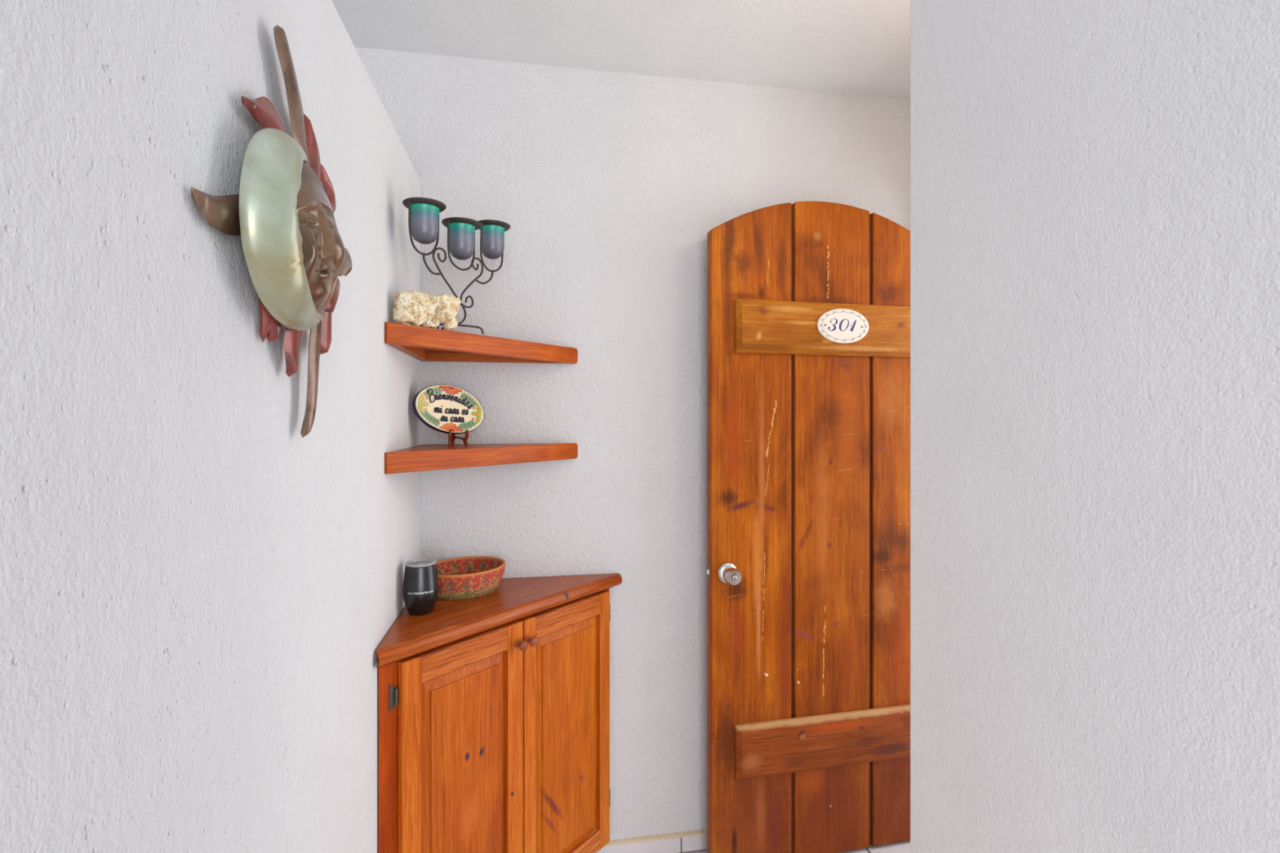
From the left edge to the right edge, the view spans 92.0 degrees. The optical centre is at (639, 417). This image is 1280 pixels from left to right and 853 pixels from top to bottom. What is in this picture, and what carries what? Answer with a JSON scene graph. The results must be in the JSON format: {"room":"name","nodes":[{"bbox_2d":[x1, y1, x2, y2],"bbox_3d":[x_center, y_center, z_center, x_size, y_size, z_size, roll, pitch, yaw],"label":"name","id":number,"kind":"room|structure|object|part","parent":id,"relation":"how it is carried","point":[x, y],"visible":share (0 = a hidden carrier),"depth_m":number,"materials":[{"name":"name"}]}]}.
{"room":"entryway","nodes":[
{"label":"entryway","id":0,"kind":"room"},
{"bbox_2d":[0,0,420,852],"bbox_3d":[-0.500,0.343,0.563,0.130,2.115,2.600,0,0,-10],"label":"wall","id":1,"kind":"structure","parent":0,"point":[200,593],"depth_m":0.59,"materials":[{"name":"white paint"}]},
{"bbox_2d":[191,24,351,437],"bbox_3d":[-0.430,-0.233,0.802,0.089,0.520,0.408,0,0,-10],"label":"wall sculpture","id":2,"kind":"object","parent":1,"relation":"attached to","point":[282,211],"visible":1,"depth_m":0.72,"materials":[{"name":"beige ceramic"}]},
{"bbox_2d":[384,321,577,364],"bbox_3d":[-0.517,-0.193,1.758,0.329,0.048,0.655,0,0,35],"label":"corner shelf","id":3,"kind":"object","parent":1,"relation":"attached to","point":[423,344],"visible":0.92,"depth_m":1.66,"materials":[{"name":"brown wood"}]},
{"bbox_2d":[392,290,461,330],"bbox_3d":[-0.518,-0.264,1.502,0.062,0.093,0.177,0,0,35],"label":"rock","id":4,"kind":"object","parent":3,"relation":"on","point":[414,308],"visible":0.99,"depth_m":1.49,"materials":[{"name":"stone"}]},
{"bbox_2d":[402,196,510,333],"bbox_3d":[-0.468,-0.378,1.598,0.124,0.318,0.372,0,0,22],"label":"candelabra","id":5,"kind":"object","parent":3,"relation":"on","point":[423,212],"visible":0.88,"depth_m":1.56,"materials":[{"name":"brown metal"}]},
{"bbox_2d":[410,203,439,244],"bbox_3d":[-0.513,-0.461,1.471,0.070,0.090,0.070,0,0,22],"label":"glass cup","id":6,"kind":"object","parent":5,"relation":"on","point":[424,217],"depth_m":1.45,"materials":[{"name":"blue"}]},
{"bbox_3d":[-0.487,-0.332,1.606,0.060,0.196,0.279,0,0,22],"label":"scroll frame","id":7,"kind":"part","parent":5,"relation":"part of","materials":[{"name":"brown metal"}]},
{"bbox_2d":[449,222,475,259],"bbox_3d":[-0.459,-0.453,1.588,0.070,0.090,0.070,0,0,22],"label":"glass cup","id":8,"kind":"object","parent":5,"relation":"on","point":[462,235],"depth_m":1.56,"materials":[{"name":"blue"}]},
{"bbox_2d":[480,224,505,258],"bbox_3d":[-0.411,-0.489,1.720,0.070,0.090,0.070,0,0,22],"label":"glass cup","id":9,"kind":"object","parent":5,"relation":"on","point":[492,235],"depth_m":1.69,"materials":[{"name":"blue"}]},
{"bbox_2d":[384,443,577,474],"bbox_3d":[-0.517,0.103,1.758,0.329,0.048,0.655,0,0,35],"label":"corner shelf","id":10,"kind":"object","parent":1,"relation":"attached to","point":[424,457],"visible":0.88,"depth_m":1.61,"materials":[{"name":"brown wood"}]},
{"bbox_2d":[448,429,469,446],"bbox_3d":[-0.521,0.035,1.740,0.060,0.088,0.059,0,0,-43],"label":"easel","id":11,"kind":"object","parent":10,"relation":"on","point":[451,437],"visible":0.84,"depth_m":1.74,"materials":[{"name":"brown wood"}]},
{"bbox_2d":[412,384,484,434],"bbox_3d":[-0.535,-0.023,1.734,0.205,0.139,0.049,0,0,-41],"label":"plaque","id":12,"kind":"object","parent":11,"relation":"on","point":[442,408],"visible":1,"depth_m":1.72,"materials":[{"name":"ceramic"}]},
{"bbox_2d":[332,0,910,100],"bbox_3d":[0.740,-1.173,-0.948,5.300,0.155,6.300,0,0,-10],"label":"ceiling","id":13,"kind":"structure","parent":0,"point":[859,47],"depth_m":1.77,"materials":[{"name":"white paint"}]},
{"bbox_2d":[355,46,910,840],"bbox_3d":[-0.626,0.147,1.937,3.590,2.505,0.150,0,0,-10],"label":"wall","id":14,"kind":"structure","parent":0,"point":[610,188],"depth_m":1.96,"materials":[{"name":"white paint"}]},
{"bbox_2d":[596,829,706,852],"bbox_3d":[0.161,1.368,1.992,1.660,0.064,0.010,0,0,-10],"label":"baseboard","id":15,"kind":"structure","parent":14,"relation":"attached to","point":[695,841],"depth_m":1.97,"materials":[{"name":"tile"}]},
{"bbox_2d":[688,840,910,852],"bbox_3d":[0.740,1.460,-0.948,5.300,0.120,6.300,0,0,-10],"label":"floor","id":16,"kind":"structure","parent":0,"point":[904,846],"depth_m":2.00,"materials":[{"name":"white tile"}]},
{"bbox_2d":[375,573,622,852],"bbox_3d":[-0.462,0.946,1.741,0.438,0.907,0.815,0,0,37],"label":"base cabinet","id":17,"kind":"object","parent":16,"relation":"on","point":[494,707],"visible":1,"depth_m":1.59,"materials":[{"name":"brown wood"}]},
{"bbox_3d":[-0.558,0.934,1.355,0.020,0.800,0.046,0,0,37],"label":"frame post","id":18,"kind":"part","parent":17,"relation":"part of","materials":[{"name":"brown wood"}]},
{"bbox_2d":[402,558,438,615],"bbox_3d":[-0.555,0.428,1.563,0.086,0.128,0.086,0,0,-10],"label":"tumbler","id":19,"kind":"object","parent":17,"relation":"on","point":[420,580],"visible":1,"depth_m":1.53,"materials":[{"name":"black metal"}]},
{"bbox_3d":[-0.555,0.369,1.563,0.076,0.008,0.076,0,0,-10],"label":"lid","id":20,"kind":"part","parent":19,"relation":"part of","materials":[{"name":"white plastic"}]},
{"bbox_3d":[-0.423,0.569,1.501,0.017,0.060,0.252,0,0,37],"label":"rail","id":21,"kind":"part","parent":17,"relation":"part of","materials":[{"name":"brown wood"}]},
{"bbox_3d":[-0.423,0.929,1.501,0.014,0.663,0.254,0,0,37],"label":"panel","id":22,"kind":"part","parent":17,"relation":"part of","materials":[{"name":"brown wood"}]},
{"bbox_2d":[435,555,505,599],"bbox_3d":[-0.499,0.455,1.753,0.222,0.075,0.248,0,0,37],"label":"basket","id":23,"kind":"object","parent":17,"relation":"on","point":[465,577],"visible":0.78,"depth_m":1.70,"materials":[{"name":"wicker"}]},
{"bbox_3d":[-0.323,0.533,1.636,0.020,0.010,0.775,0,0,37],"label":"cove moulding","id":24,"kind":"part","parent":17,"relation":"part of","materials":[{"name":"brown wood"}]},
{"bbox_3d":[-0.335,0.549,1.651,0.020,0.031,0.695,0,0,37],"label":"frame rail","id":25,"kind":"part","parent":17,"relation":"part of","materials":[{"name":"brown wood"}]},
{"bbox_3d":[-0.309,0.592,1.609,0.035,0.027,0.027,0,0,37],"label":"knob","id":26,"kind":"part","parent":17,"relation":"part of","materials":[{"name":"brown wood"}]},
{"bbox_3d":[-0.287,0.592,1.639,0.035,0.027,0.027,0,0,37],"label":"knob","id":27,"kind":"part","parent":17,"relation":"part of","materials":[{"name":"brown wood"}]},
{"bbox_3d":[-0.208,0.569,1.786,0.017,0.060,0.264,0,0,37],"label":"rail","id":28,"kind":"part","parent":17,"relation":"part of","materials":[{"name":"brown wood"}]},
{"bbox_3d":[-0.208,0.929,1.786,0.014,0.663,0.266,0,0,37],"label":"panel","id":29,"kind":"part","parent":17,"relation":"part of","materials":[{"name":"brown wood"}]},
{"bbox_3d":[-0.208,1.290,1.786,0.017,0.060,0.264,0,0,37],"label":"rail","id":30,"kind":"part","parent":17,"relation":"part of","materials":[{"name":"brown wood"}]},
{"bbox_2d":[910,0,1279,852],"bbox_3d":[0.687,0.150,0.299,0.120,2.500,1.676,0,0,-10],"label":"wall","id":31,"kind":"structure","parent":0,"point":[1095,184],"depth_m":0.75,"materials":[{"name":"white paint"}]},
{"bbox_3d":[1.188,0.150,1.362,0.150,2.500,1.600,0,0,-10],"label":"wall","id":32,"kind":"structure","parent":0,"visible":0},
{"bbox_2d":[706,200,910,852],"bbox_3d":[0.589,0.351,1.970,0.791,2.077,0.146,0,0,-13],"label":"door","id":33,"kind":"structure","parent":32,"relation":"in","point":[808,569],"depth_m":1.94,"materials":[{"name":"brown wood"}]},
{"bbox_3d":[0.211,0.471,1.893,0.001,0.058,0.022,0,0,-13],"label":"latch plate","id":34,"kind":"part","parent":33,"relation":"part of","materials":[{"name":"silver metal"}]},
{"bbox_3d":[0.274,0.473,1.850,0.051,0.051,0.050,0,0,-13],"label":"handle","id":35,"kind":"part","parent":33,"relation":"part of","materials":[{"name":"silver metal"}]},
{"bbox_2d":[817,308,868,343],"bbox_3d":[0.640,-0.289,1.943,0.179,0.109,0.008,0,0,-13],"label":"number plaque","id":36,"kind":"object","parent":33,"relation":"attached to","point":[842,326],"visible":1,"depth_m":1.94,"materials":[{"name":"beige ceramic"}]}
]}

